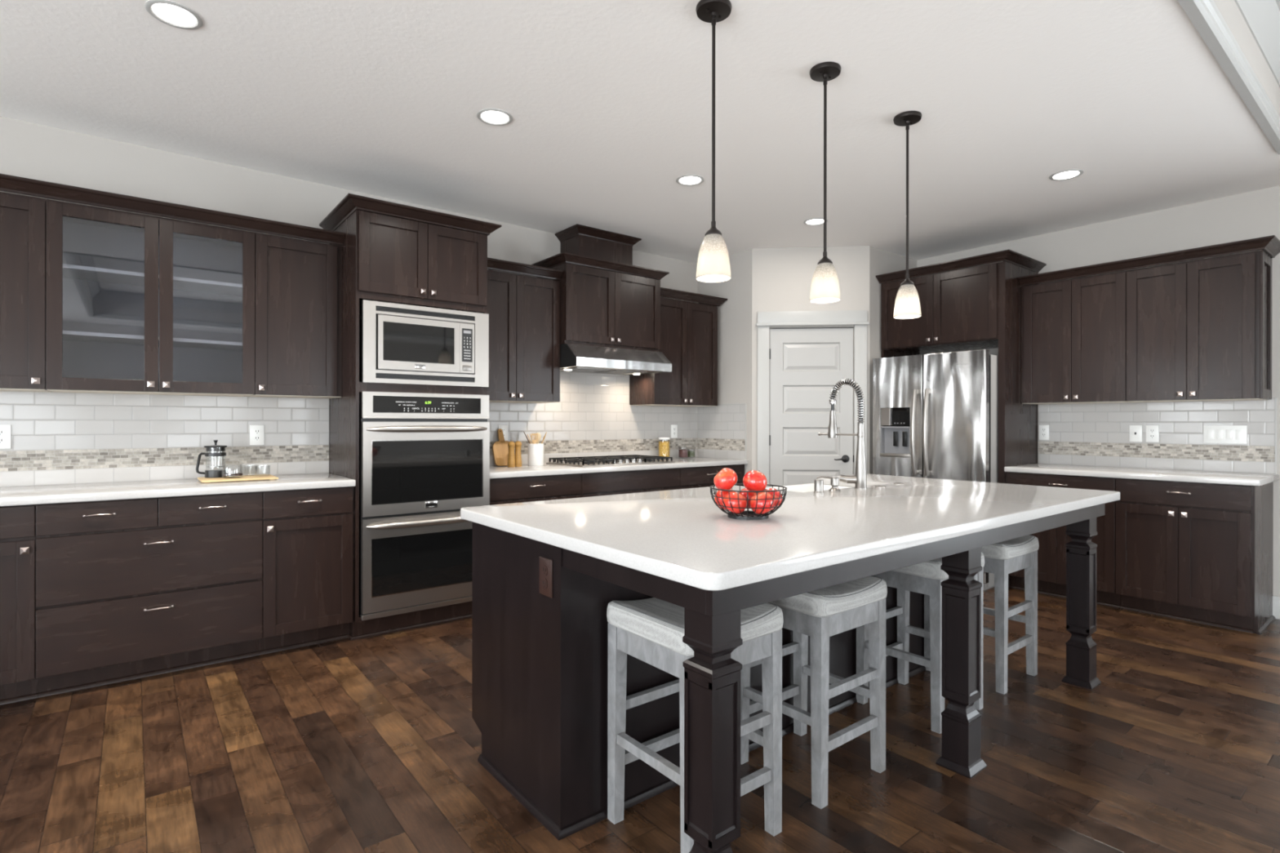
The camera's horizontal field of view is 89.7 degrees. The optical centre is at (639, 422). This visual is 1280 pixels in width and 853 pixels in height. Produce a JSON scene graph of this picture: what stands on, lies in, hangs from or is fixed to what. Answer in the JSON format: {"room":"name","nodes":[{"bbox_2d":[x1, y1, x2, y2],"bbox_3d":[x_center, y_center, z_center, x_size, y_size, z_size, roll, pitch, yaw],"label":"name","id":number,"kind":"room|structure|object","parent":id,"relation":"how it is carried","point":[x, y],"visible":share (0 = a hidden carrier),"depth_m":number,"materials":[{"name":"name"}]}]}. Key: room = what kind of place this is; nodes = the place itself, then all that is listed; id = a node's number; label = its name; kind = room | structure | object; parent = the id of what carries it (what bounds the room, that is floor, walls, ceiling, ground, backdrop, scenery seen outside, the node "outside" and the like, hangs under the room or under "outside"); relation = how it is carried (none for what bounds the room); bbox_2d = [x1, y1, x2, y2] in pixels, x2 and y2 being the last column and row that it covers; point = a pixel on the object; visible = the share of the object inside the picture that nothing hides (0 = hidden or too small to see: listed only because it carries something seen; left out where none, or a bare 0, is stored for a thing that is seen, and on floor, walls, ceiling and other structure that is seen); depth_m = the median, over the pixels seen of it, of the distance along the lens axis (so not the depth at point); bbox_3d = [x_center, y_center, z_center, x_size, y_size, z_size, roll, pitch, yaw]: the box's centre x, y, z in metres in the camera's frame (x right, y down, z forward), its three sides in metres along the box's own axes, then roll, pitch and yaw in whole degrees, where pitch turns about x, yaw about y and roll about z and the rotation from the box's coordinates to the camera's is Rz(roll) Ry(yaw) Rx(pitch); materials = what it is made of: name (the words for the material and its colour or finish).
{"room":"kitchen","nodes":[
{"label":"kitchen","id":0,"kind":"room"},
{"bbox_2d":[0,115,697,436],"bbox_3d":[-2.627,-0.141,3.655,8.205,2.742,0.100,0,0,-38],"label":"wall","id":1,"kind":"structure","parent":0,"point":[29,150],"depth_m":3.67,"materials":[{"name":"grey paint"}]},
{"bbox_2d":[0,191,51,392],"bbox_3d":[-3.056,-0.607,3.014,0.425,0.902,0.372,0,0,-38],"label":"upper cabinet","id":2,"kind":"object","parent":1,"relation":"attached to","point":[23,218],"visible":0.99,"depth_m":2.98,"materials":[{"name":"brown wood"}]},
{"bbox_2d":[45,199,254,396],"bbox_3d":[-2.554,-0.606,3.410,0.851,0.902,0.372,0,0,-38],"label":"upper cabinet","id":3,"kind":"object","parent":1,"relation":"attached to","point":[136,304],"visible":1,"depth_m":3.41,"materials":[{"name":"brown wood"}]},
{"bbox_2d":[62,263,242,296],"bbox_3d":[-2.572,-0.755,3.433,0.814,0.018,0.297,0,0,-38],"label":"shelf","id":4,"kind":"object","parent":3,"relation":"attached to","point":[73,273],"depth_m":3.41,"materials":[{"name":"grey"}]},
{"bbox_2d":[62,330,242,351],"bbox_3d":[-2.573,-0.435,3.433,0.814,0.018,0.297,0,0,-38],"label":"shelf","id":5,"kind":"object","parent":3,"relation":"attached to","point":[69,337],"depth_m":3.40,"materials":[{"name":"grey"}]},
{"bbox_2d":[0,173,345,245],"bbox_3d":[-2.456,-1.089,3.261,1.784,0.062,0.064,0,0,-38],"label":"crown molding","id":6,"kind":"structure","parent":3,"relation":"on","point":[10,184],"depth_m":3.27,"materials":[{"name":"brown wood"}]},
{"bbox_2d":[0,391,328,487],"bbox_3d":[-3.151,0.073,3.172,2.984,0.485,0.009,0,0,-38],"label":"backsplash","id":7,"kind":"structure","parent":1,"relation":"attached to","point":[57,437],"depth_m":3.53,"materials":[{"name":"tile"}]},
{"bbox_2d":[0,424,11,448],"bbox_3d":[-3.147,0.068,3.164,0.078,0.118,0.009,0,0,-38],"label":"power outlet","id":8,"kind":"object","parent":7,"relation":"attached to","point":[5,429],"visible":1,"depth_m":3.17,"materials":[{"name":"white plastic"}]},
{"bbox_2d":[249,425,264,444],"bbox_3d":[-2.287,0.073,3.843,0.075,0.120,0.009,0,0,-38],"label":"power outlet","id":9,"kind":"object","parent":7,"relation":"attached to","point":[256,433],"visible":1,"depth_m":3.84,"materials":[{"name":"white plastic"}]},
{"bbox_2d":[248,232,342,398],"bbox_3d":[-2.043,-0.605,3.814,0.451,0.902,0.372,0,0,-38],"label":"upper cabinet","id":10,"kind":"object","parent":1,"relation":"attached to","point":[298,282],"visible":0.98,"depth_m":3.69,"materials":[{"name":"brown wood"}]},
{"bbox_2d":[487,269,559,403],"bbox_3d":[-0.965,-0.604,4.664,0.705,0.902,0.372,0,0,-38],"label":"upper cabinet","id":11,"kind":"object","parent":1,"relation":"attached to","point":[523,311],"visible":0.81,"depth_m":4.57,"materials":[{"name":"brown wood"}]},
{"bbox_2d":[487,257,564,280],"bbox_3d":[-0.855,-1.086,4.525,0.704,0.062,0.064,0,0,-38],"label":"crown molding","id":12,"kind":"structure","parent":11,"relation":"attached to","point":[497,264],"depth_m":4.54,"materials":[{"name":"brown wood"}]},
{"bbox_2d":[487,370,697,466],"bbox_3d":[-0.407,-0.124,5.338,2.415,0.886,0.009,0,0,-38],"label":"backsplash","id":13,"kind":"structure","parent":1,"relation":"attached to","point":[593,415],"depth_m":5.34,"materials":[{"name":"tile"}]},
{"bbox_2d":[497,425,507,440],"bbox_3d":[-1.029,0.075,4.836,0.078,0.118,0.009,0,0,-38],"label":"power outlet","id":14,"kind":"object","parent":13,"relation":"attached to","point":[504,428],"visible":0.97,"depth_m":4.84,"materials":[{"name":"white plastic"}]},
{"bbox_2d":[671,424,677,438],"bbox_3d":[0.313,0.078,5.895,0.074,0.120,0.009,0,0,-38],"label":"power outlet","id":15,"kind":"object","parent":13,"relation":"attached to","point":[673,427],"visible":1,"depth_m":5.89,"materials":[{"name":"white plastic"}]},
{"bbox_2d":[531,223,669,351],"bbox_3d":[-0.301,-1.042,5.124,1.006,0.927,0.472,0,0,-38],"label":"upper cabinet","id":16,"kind":"object","parent":1,"relation":"attached to","point":[606,300],"visible":0.92,"depth_m":4.97,"materials":[{"name":"brown wood"}]},
{"bbox_2d":[560,343,671,375],"bbox_3d":[-0.271,-0.489,5.084,0.900,0.177,0.556,0,0,-38],"label":"range hood","id":17,"kind":"object","parent":16,"relation":"attached to","point":[573,357],"visible":0.98,"depth_m":4.88,"materials":[{"name":"silver metal"}]},
{"bbox_2d":[629,297,717,406],"bbox_3d":[0.314,-0.602,5.674,0.747,0.902,0.372,0,0,-38],"label":"upper cabinet","id":18,"kind":"object","parent":1,"relation":"attached to","point":[688,330],"visible":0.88,"depth_m":5.53,"materials":[{"name":"brown wood"}]},
{"bbox_2d":[660,287,727,306],"bbox_3d":[0.347,-1.085,5.685,0.808,0.062,0.395,0,0,-38],"label":"crown molding","id":19,"kind":"structure","parent":18,"relation":"attached to","point":[664,292],"depth_m":5.54,"materials":[{"name":"brown wood"}]},
{"bbox_2d":[0,0,1279,263],"bbox_3d":[0.756,-1.721,0.497,9.799,0.428,9.246,0,0,-38],"label":"ceiling","id":20,"kind":"structure","parent":0,"point":[609,102],"depth_m":3.06,"materials":[{"name":"white paint"}]},
{"bbox_2d":[145,0,203,29],"bbox_3d":[-1.721,-1.508,2.379,0.174,0.006,0.174,0,0,-38],"label":"recessed light","id":21,"kind":"object","parent":20,"relation":"in","point":[173,14],"visible":1,"depth_m":2.38,"materials":[{"name":"grey paint"}]},
{"bbox_2d":[476,108,512,125],"bbox_3d":[-0.715,-1.506,3.173,0.174,0.006,0.174,0,0,-38],"label":"recessed light","id":22,"kind":"object","parent":20,"relation":"in","point":[495,117],"visible":1,"depth_m":3.17,"materials":[{"name":"grey paint"}]},
{"bbox_2d":[675,174,703,186],"bbox_3d":[0.311,-1.505,3.996,0.174,0.006,0.174,0,0,-38],"label":"recessed light","id":23,"kind":"object","parent":20,"relation":"in","point":[687,180],"visible":1,"depth_m":3.99,"materials":[{"name":"grey paint"}]},
{"bbox_2d":[695,0,731,282],"bbox_3d":[0.267,-1.015,2.335,0.130,0.985,0.130,0,0,-38],"label":"pendant lamp","id":24,"kind":"object","parent":20,"relation":"hanging from","point":[713,262],"visible":1,"depth_m":2.31,"materials":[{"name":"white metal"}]},
{"bbox_2d":[803,217,827,225],"bbox_3d":[1.312,-1.503,4.812,0.174,0.006,0.174,0,0,-38],"label":"recessed light","id":25,"kind":"object","parent":20,"relation":"in","point":[813,221],"visible":0.9,"depth_m":4.81,"materials":[{"name":"grey paint"}]},
{"bbox_2d":[809,61,840,303],"bbox_3d":[0.790,-1.015,2.748,0.130,0.985,0.130,0,0,-38],"label":"pendant lamp","id":26,"kind":"object","parent":20,"relation":"hanging from","point":[824,288],"visible":1,"depth_m":2.73,"materials":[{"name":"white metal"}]},
{"bbox_2d":[893,111,921,319],"bbox_3d":[1.316,-1.014,3.168,0.130,0.985,0.130,0,0,-38],"label":"pendant lamp","id":27,"kind":"object","parent":20,"relation":"hanging from","point":[907,304],"visible":1,"depth_m":3.15,"materials":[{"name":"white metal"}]},
{"bbox_2d":[1048,168,1083,180],"bbox_3d":[2.583,-1.502,3.900,0.174,0.006,0.174,0,0,-38],"label":"recessed light","id":28,"kind":"object","parent":20,"relation":"in","point":[1072,173],"visible":1,"depth_m":3.90,"materials":[{"name":"grey paint"}]},
{"bbox_2d":[1177,0,1279,154],"bbox_3d":[2.773,-1.687,0.133,5.485,0.390,4.445,0,0,-38],"label":"trim","id":29,"kind":"structure","parent":20,"relation":"attached to","point":[1262,17],"depth_m":2.82,"materials":[{"name":"grey paint"}]},
{"bbox_2d":[0,586,1279,852],"bbox_3d":[0.752,1.275,0.497,9.799,0.080,9.246,0,0,-38],"label":"floor","id":30,"kind":"structure","parent":0,"point":[372,744],"depth_m":2.33,"materials":[{"name":"brown wood"}]},
{"bbox_2d":[0,504,38,705],"bbox_3d":[-3.035,0.794,2.847,0.575,0.872,0.644,0,0,-38],"label":"base cabinet","id":31,"kind":"object","parent":30,"relation":"on","point":[18,681],"visible":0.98,"depth_m":2.77,"materials":[{"name":"brown wood"}]},
{"bbox_2d":[0,472,355,506],"bbox_3d":[-2.536,0.335,3.255,1.913,0.038,0.640,0,0,-38],"label":"countertop","id":32,"kind":"structure","parent":31,"relation":"on","point":[97,491],"depth_m":3.16,"materials":[{"name":"white stone"}]},
{"bbox_2d":[197,474,278,483],"bbox_3d":[-2.234,0.310,3.575,0.355,0.014,0.280,0,0,-38],"label":"serving board","id":33,"kind":"object","parent":32,"relation":"on","point":[265,477],"visible":0.97,"depth_m":3.51,"materials":[{"name":"brown wood"}]},
{"bbox_2d":[195,440,226,478],"bbox_3d":[-2.380,0.199,3.578,0.142,0.207,0.125,0,0,-38],"label":"press","id":34,"kind":"object","parent":33,"relation":"on","point":[210,473],"visible":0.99,"depth_m":3.55,"materials":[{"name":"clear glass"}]},
{"bbox_2d":[221,459,244,478],"bbox_3d":[-2.247,0.254,3.552,0.104,0.098,0.104,0,0,-38],"label":"glass cup","id":35,"kind":"object","parent":33,"relation":"on","point":[224,474],"visible":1,"depth_m":3.53,"materials":[{"name":"clear"}]},
{"bbox_2d":[35,491,262,697],"bbox_3d":[-2.471,0.794,3.293,0.861,0.872,0.644,0,0,-38],"label":"base cabinet","id":36,"kind":"object","parent":30,"relation":"on","point":[133,588],"visible":1,"depth_m":3.04,"materials":[{"name":"brown wood"}]},
{"bbox_2d":[259,486,354,654],"bbox_3d":[-1.955,0.795,3.700,0.451,0.872,0.644,0,0,-38],"label":"base cabinet","id":37,"kind":"object","parent":30,"relation":"on","point":[308,593],"visible":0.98,"depth_m":3.48,"materials":[{"name":"brown wood"}]},
{"bbox_2d":[319,193,502,640],"bbox_3d":[-1.453,-0.011,4.071,0.912,2.486,0.700,0,0,-38],"label":"tall cabinet","id":38,"kind":"object","parent":30,"relation":"on","point":[393,252],"visible":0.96,"depth_m":3.79,"materials":[{"name":"brown wood"}]},
{"bbox_2d":[359,299,488,386],"bbox_3d":[-1.386,-0.460,4.011,0.758,0.463,0.434,0,0,-38],"label":"microwave","id":39,"kind":"object","parent":38,"relation":"in","point":[399,344],"visible":1,"depth_m":3.83,"materials":[{"name":"silver metal"}]},
{"bbox_2d":[359,391,489,620],"bbox_3d":[-1.382,0.467,4.000,0.762,1.286,0.557,0,0,-38],"label":"double oven","id":40,"kind":"object","parent":38,"relation":"in","point":[424,458],"visible":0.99,"depth_m":3.79,"materials":[{"name":"silver metal"}]},
{"bbox_2d":[489,473,581,505],"bbox_3d":[-0.873,0.797,4.554,0.714,0.872,0.644,0,0,-38],"label":"drawer","id":41,"kind":"object","parent":30,"relation":"on","point":[535,488],"visible":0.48,"depth_m":4.31,"materials":[{"name":"brown wood"}]},
{"bbox_2d":[489,457,747,479],"bbox_3d":[-0.208,0.339,5.093,2.422,0.038,0.640,0,0,-38],"label":"countertop","id":42,"kind":"structure","parent":41,"relation":"on","point":[525,470],"depth_m":4.70,"materials":[{"name":"white stone"}]},
{"bbox_2d":[492,428,515,466],"bbox_3d":[-1.016,0.180,4.765,0.164,0.275,0.124,0,0,-38],"label":"cutting board","id":43,"kind":"object","parent":42,"relation":"on","point":[500,448],"visible":0.83,"depth_m":4.74,"materials":[{"name":"brown wood"}]},
{"bbox_2d":[506,440,515,466],"bbox_3d":[-0.929,0.220,4.646,0.057,0.197,0.057,0,0,-38],"label":"pepper mill","id":44,"kind":"object","parent":42,"relation":"on","point":[511,459],"visible":1,"depth_m":4.63,"materials":[{"name":"brown wood"}]},
{"bbox_2d":[514,439,521,466],"bbox_3d":[-0.893,0.220,4.710,0.057,0.197,0.057,0,0,-38],"label":"pepper mill","id":45,"kind":"object","parent":42,"relation":"on","point":[517,456],"visible":0.91,"depth_m":4.69,"materials":[{"name":"brown wood"}]},
{"bbox_2d":[528,443,543,466],"bbox_3d":[-0.779,0.237,4.815,0.117,0.163,0.117,0,0,-38],"label":"utensil crock","id":46,"kind":"object","parent":42,"relation":"on","point":[535,451],"visible":0.97,"depth_m":4.76,"materials":[{"name":"white ceramic"}]},
{"bbox_2d":[546,454,675,467],"bbox_3d":[-0.224,0.296,5.088,0.885,0.046,0.520,0,0,-38],"label":"gas cooktop","id":47,"kind":"object","parent":42,"relation":"in","point":[626,460],"visible":1,"depth_m":4.96,"materials":[{"name":"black metal"}]},
{"bbox_2d":[546,458,675,467],"bbox_3d":[-0.224,0.314,5.088,0.885,0.012,0.520,0,0,-38],"label":"tray","id":48,"kind":"object","parent":47,"relation":"on","point":[637,461],"depth_m":4.90,"materials":[{"name":"silver metal"}]},
{"bbox_2d":[658,437,670,457],"bbox_3d":[0.215,0.224,5.725,0.104,0.192,0.104,0,0,-38],"label":"storage jar","id":49,"kind":"object","parent":42,"relation":"on","point":[664,446],"visible":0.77,"depth_m":5.68,"materials":[{"name":"clear glass"}]},
{"bbox_2d":[678,447,688,458],"bbox_3d":[0.391,0.271,5.838,0.088,0.098,0.088,0,0,-38],"label":"storage jar","id":50,"kind":"object","parent":42,"relation":"on","point":[682,453],"visible":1,"depth_m":5.80,"materials":[{"name":"clear glass"}]},
{"bbox_2d":[580,467,679,497],"bbox_3d":[-0.227,0.797,5.068,0.935,0.872,0.638,0,0,-38],"label":"drawer","id":51,"kind":"object","parent":30,"relation":"on","point":[607,483],"visible":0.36,"depth_m":4.81,"materials":[{"name":"brown wood"}]},
{"bbox_2d":[606,597,783,852],"bbox_3d":[0.164,0.893,1.974,0.403,0.682,0.403,0,0,-38],"label":"bar stool","id":52,"kind":"object","parent":30,"relation":"on","point":[651,631],"visible":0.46,"depth_m":1.93,"materials":[{"name":"grey wood"}]},
{"bbox_2d":[606,597,783,656],"bbox_3d":[0.165,0.588,1.974,0.403,0.071,0.403,0,0,-38],"label":"cushion","id":53,"kind":"object","parent":52,"relation":"on","point":[656,623],"depth_m":1.88,"materials":[{"name":"grey fabric"}]},
{"bbox_2d":[678,464,744,488],"bbox_3d":[0.443,0.798,5.593,0.765,0.872,0.644,0,0,-38],"label":"drawer","id":54,"kind":"object","parent":30,"relation":"on","point":[694,477],"visible":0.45,"depth_m":5.28,"materials":[{"name":"brown wood"}]},
{"bbox_2d":[471,485,1104,852],"bbox_3d":[0.780,0.797,2.728,2.626,0.875,1.270,0,0,-38],"label":"kitchen island","id":55,"kind":"object","parent":30,"relation":"on","point":[540,662],"visible":0.54,"depth_m":2.06,"materials":[{"name":"paint"}]},
{"bbox_2d":[539,555,552,598],"bbox_3d":[-0.291,0.474,1.984,0.009,0.116,0.076,0,0,-38],"label":"power outlet","id":56,"kind":"object","parent":55,"relation":"attached to","point":[545,564],"visible":1,"depth_m":1.98,"materials":[{"name":"brown plastic"}]},
{"bbox_2d":[460,473,1119,591],"bbox_3d":[0.789,0.340,2.719,2.690,0.038,1.354,0,0,-38],"label":"island countertop","id":57,"kind":"structure","parent":55,"relation":"on","point":[681,535],"depth_m":2.07,"materials":[{"name":"white stone"}]},
{"bbox_2d":[709,483,786,519],"bbox_3d":[0.368,0.269,2.192,0.260,0.102,0.260,0,0,-38],"label":"fruit basket","id":58,"kind":"object","parent":57,"relation":"on","point":[757,517],"visible":0.73,"depth_m":2.12,"materials":[{"name":"black metal"}]},
{"bbox_2d":[714,488,733,509],"bbox_3d":[0.298,0.263,2.225,0.081,0.076,0.080,0,0,-12],"label":"apple","id":59,"kind":"object","parent":58,"relation":"in","point":[718,492],"visible":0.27,"depth_m":2.20,"materials":[{"name":"red food"}]},
{"bbox_2d":[713,467,737,491],"bbox_3d":[0.291,0.193,2.183,0.081,0.080,0.082,0,0,-12],"label":"apple","id":60,"kind":"object","parent":59,"relation":"on","point":[726,477],"visible":0.94,"depth_m":2.15,"materials":[{"name":"red food"}]},
{"bbox_2d":[722,491,746,513],"bbox_3d":[0.315,0.265,2.142,0.080,0.076,0.081,0,0,-9],"label":"apple","id":61,"kind":"object","parent":58,"relation":"in","point":[743,503],"visible":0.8,"depth_m":2.11,"materials":[{"name":"red food"}]},
{"bbox_2d":[738,488,756,507],"bbox_3d":[0.382,0.265,2.263,0.080,0.076,0.081,0,0,40],"label":"apple","id":62,"kind":"object","parent":58,"relation":"in","point":[750,495],"visible":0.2,"depth_m":2.23,"materials":[{"name":"red food"}]},
{"bbox_2d":[750,492,774,514],"bbox_3d":[0.404,0.265,2.130,0.080,0.075,0.081,0,0,35],"label":"apple","id":63,"kind":"object","parent":58,"relation":"in","point":[761,503],"visible":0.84,"depth_m":2.10,"materials":[{"name":"red food"}]},
{"bbox_2d":[764,488,782,510],"bbox_3d":[0.447,0.261,2.201,0.080,0.078,0.080,0,0,-12],"label":"apple","id":64,"kind":"object","parent":58,"relation":"in","point":[776,493],"visible":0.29,"depth_m":2.17,"materials":[{"name":"red food"}]},
{"bbox_2d":[742,470,767,493],"bbox_3d":[0.391,0.200,2.191,0.081,0.078,0.082,0,0,-19],"label":"apple","id":65,"kind":"object","parent":64,"relation":"on","point":[753,480],"visible":0.87,"depth_m":2.16,"materials":[{"name":"red food"}]},
{"bbox_2d":[765,483,850,492],"bbox_3d":[0.895,0.475,3.380,0.765,0.240,0.495,0,0,-38],"label":"farmhouse sink","id":66,"kind":"object","parent":57,"relation":"in","point":[809,487],"visible":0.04,"depth_m":3.67,"materials":[{"name":"white ceramic"}]},
{"bbox_2d":[813,479,824,493],"bbox_3d":[0.822,0.291,2.958,0.047,0.060,0.047,0,0,-38],"label":"air gap cap","id":67,"kind":"object","parent":57,"relation":"on","point":[818,483],"visible":1,"depth_m":2.94,"materials":[{"name":"silver metal"}]},
{"bbox_2d":[816,475,840,491],"bbox_3d":[0.899,0.287,3.062,0.108,0.069,0.054,0,0,26],"label":"soap dispenser","id":68,"kind":"object","parent":57,"relation":"on","point":[834,481],"visible":1,"depth_m":3.04,"materials":[{"name":"silver metal"}]},
{"bbox_2d":[817,378,866,488],"bbox_3d":[1.003,0.049,3.238,0.102,0.544,0.277,0,0,-38],"label":"kitchen faucet","id":69,"kind":"object","parent":57,"relation":"on","point":[860,478],"visible":1,"depth_m":3.16,"materials":[{"name":"silver metal"}]},
{"bbox_2d":[740,575,887,808],"bbox_3d":[0.610,0.893,2.321,0.403,0.682,0.403,0,0,-38],"label":"bar stool","id":70,"kind":"object","parent":30,"relation":"on","point":[822,614],"visible":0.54,"depth_m":2.19,"materials":[{"name":"grey wood"}]},
{"bbox_2d":[770,576,887,617],"bbox_3d":[0.611,0.588,2.321,0.403,0.071,0.403,0,0,-38],"label":"cushion","id":71,"kind":"object","parent":70,"relation":"on","point":[846,598],"depth_m":2.15,"materials":[{"name":"grey fabric"}]},
{"bbox_2d":[856,551,984,733],"bbox_3d":[1.223,0.894,2.820,0.403,0.682,0.403,0,0,-38],"label":"bar stool","id":72,"kind":"object","parent":30,"relation":"on","point":[926,578],"visible":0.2,"depth_m":2.67,"materials":[{"name":"grey wood"}]},
{"bbox_2d":[892,551,984,579],"bbox_3d":[1.223,0.589,2.820,0.403,0.071,0.403,0,0,-38],"label":"cushion","id":73,"kind":"object","parent":72,"relation":"on","point":[929,570],"depth_m":2.61,"materials":[{"name":"grey fabric"}]},
{"bbox_2d":[872,349,998,590],"bbox_3d":[2.518,0.349,5.275,0.870,1.776,0.913,0,0,-38],"label":"refrigerator","id":74,"kind":"object","parent":30,"relation":"on","point":[935,415],"visible":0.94,"depth_m":4.97,"materials":[{"name":"grey metal"}]},
{"bbox_2d":[875,249,1046,587],"bbox_3d":[2.623,-0.013,5.317,0.689,2.501,1.072,0,0,-38],"label":"refrigerator surround","id":75,"kind":"object","parent":30,"relation":"on","point":[976,308],"visible":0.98,"depth_m":4.98,"materials":[{"name":"brown wood"}]},
{"bbox_2d":[924,534,1039,694],"bbox_3d":[1.689,0.895,3.194,0.403,0.682,0.403,0,0,-38],"label":"bar stool","id":76,"kind":"object","parent":30,"relation":"on","point":[1003,558],"visible":0.41,"depth_m":3.03,"materials":[{"name":"grey wood"}]},
{"bbox_2d":[981,534,1039,559],"bbox_3d":[1.689,0.590,3.194,0.403,0.071,0.403,0,0,-38],"label":"cushion","id":77,"kind":"object","parent":76,"relation":"on","point":[1017,548],"depth_m":3.00,"materials":[{"name":"grey fabric"}]},
{"bbox_2d":[1005,471,1120,608],"bbox_3d":[3.140,0.802,4.681,0.646,0.872,0.683,0,0,-38],"label":"base cabinet","id":78,"kind":"object","parent":30,"relation":"on","point":[1051,552],"visible":0.47,"depth_m":4.47,"materials":[{"name":"brown wood"}]},
{"bbox_2d":[1115,478,1275,635],"bbox_3d":[3.567,0.803,4.146,0.654,0.872,0.682,0,0,-38],"label":"base cabinet","id":79,"kind":"object","parent":30,"relation":"on","point":[1198,553],"visible":0.98,"depth_m":3.94,"materials":[{"name":"brown wood"}]},
{"bbox_2d":[1004,463,1279,486],"bbox_3d":[3.367,0.344,4.414,0.639,0.038,1.376,0,0,-38],"label":"countertop","id":80,"kind":"structure","parent":79,"relation":"on","point":[1157,474],"depth_m":4.22,"materials":[{"name":"white stone"}]},
{"bbox_2d":[697,248,751,475],"bbox_3d":[0.796,-0.136,5.859,0.100,2.742,0.682,0,0,-38],"label":"wall","id":81,"kind":"structure","parent":0,"point":[734,314],"depth_m":5.70,"materials":[{"name":"grey paint"}]},
{"bbox_2d":[697,404,745,459],"bbox_3d":[0.734,0.078,5.849,0.009,0.485,0.600,0,0,-38],"label":"backsplash corner","id":82,"kind":"structure","parent":81,"relation":"attached to","point":[721,428],"depth_m":5.83,"materials":[{"name":"tile"}]},
{"bbox_2d":[751,245,869,487],"bbox_3d":[1.464,-0.135,5.568,0.988,2.742,0.100,0,0,5],"label":"wall","id":83,"kind":"structure","parent":0,"point":[782,277],"depth_m":5.53,"materials":[{"name":"grey paint"}]},
{"bbox_2d":[768,328,853,487],"bbox_3d":[1.468,0.209,5.517,0.718,2.038,0.082,0,0,5],"label":"door","id":84,"kind":"structure","parent":83,"relation":"in","point":[806,364],"depth_m":5.53,"materials":[{"name":"grey paint"}]},
{"bbox_2d":[755,310,869,487],"bbox_3d":[1.473,0.140,5.543,0.946,2.192,0.128,0,0,5],"label":"trim","id":85,"kind":"structure","parent":83,"relation":"attached to","point":[859,318],"depth_m":5.51,"materials":[{"name":"grey paint"}]},
{"bbox_2d":[869,245,916,474],"bbox_3d":[2.225,-0.134,5.755,0.774,2.742,0.100,0,0,-38],"label":"wall","id":86,"kind":"structure","parent":0,"point":[881,261],"depth_m":5.53,"materials":[{"name":"grey paint"}]},
{"bbox_2d":[916,185,1279,596],"bbox_3d":[4.958,-0.130,3.014,0.120,2.742,7.788,0,0,-38],"label":"wall","id":87,"kind":"structure","parent":0,"point":[1255,214],"depth_m":4.45,"materials":[{"name":"grey paint"}]},
{"bbox_2d":[717,397,1276,474],"bbox_3d":[2.235,0.077,4.984,4.028,0.491,0.236,0,0,30],"label":"trim","id":88,"kind":"structure","parent":87,"relation":"attached to","point":[1275,397],"depth_m":4.08,"materials":[{"name":"grey paint"}]},
{"bbox_2d":[1021,271,1133,404],"bbox_3d":[3.252,-0.598,4.778,0.372,0.902,0.668,0,0,-38],"label":"upper cabinet","id":89,"kind":"object","parent":87,"relation":"attached to","point":[1073,331],"visible":1,"depth_m":4.66,"materials":[{"name":"brown wood"}]},
{"bbox_2d":[1038,397,1275,474],"bbox_3d":[3.610,0.082,4.617,0.009,0.485,1.355,0,0,-38],"label":"backsplash","id":90,"kind":"structure","parent":87,"relation":"attached to","point":[1090,434],"depth_m":4.53,"materials":[{"name":"tile"}]},
{"bbox_2d":[1039,425,1048,439],"bbox_3d":[3.208,0.076,5.112,0.009,0.119,0.072,0,0,-38],"label":"power outlet","id":91,"kind":"object","parent":90,"relation":"attached to","point":[1043,429],"visible":1,"depth_m":5.11,"materials":[{"name":"white plastic"}]},
{"bbox_2d":[1129,425,1142,441],"bbox_3d":[3.575,0.076,4.642,0.016,0.119,0.075,0,0,-38],"label":"power outlet","id":92,"kind":"object","parent":90,"relation":"attached to","point":[1135,431],"visible":1,"depth_m":4.64,"materials":[{"name":"white plastic"}]},
{"bbox_2d":[1146,425,1159,442],"bbox_3d":[3.637,0.076,4.569,0.009,0.119,0.073,0,0,-38],"label":"power outlet","id":93,"kind":"object","parent":90,"relation":"attached to","point":[1152,431],"visible":1,"depth_m":4.56,"materials":[{"name":"white plastic"}]},
{"bbox_2d":[1203,425,1247,444],"bbox_3d":[3.877,0.077,4.264,0.010,0.118,0.215,0,0,-38],"label":"light switch","id":94,"kind":"object","parent":90,"relation":"attached to","point":[1237,434],"visible":1,"depth_m":4.26,"materials":[{"name":"white plastic"}]},
{"bbox_2d":[1126,249,1271,402],"bbox_3d":[3.670,-0.597,4.248,0.372,0.902,0.676,0,0,-38],"label":"upper cabinet","id":95,"kind":"object","parent":87,"relation":"attached to","point":[1197,330],"visible":1,"depth_m":4.11,"materials":[{"name":"brown wood"}]},
{"bbox_2d":[1017,235,1279,286],"bbox_3d":[3.473,-1.080,4.480,0.395,0.062,1.405,0,0,-38],"label":"crown molding","id":96,"kind":"structure","parent":95,"relation":"attached to","point":[1270,245],"depth_m":4.24,"materials":[{"name":"brown wood"}]},
{"bbox_2d":[1272,595,1279,619],"bbox_3d":[5.663,1.171,2.010,0.016,0.142,5.335,0,0,-38],"label":"baseboard","id":97,"kind":"structure","parent":87,"relation":"attached to","point":[1276,599],"depth_m":4.07,"materials":[{"name":"grey paint"}]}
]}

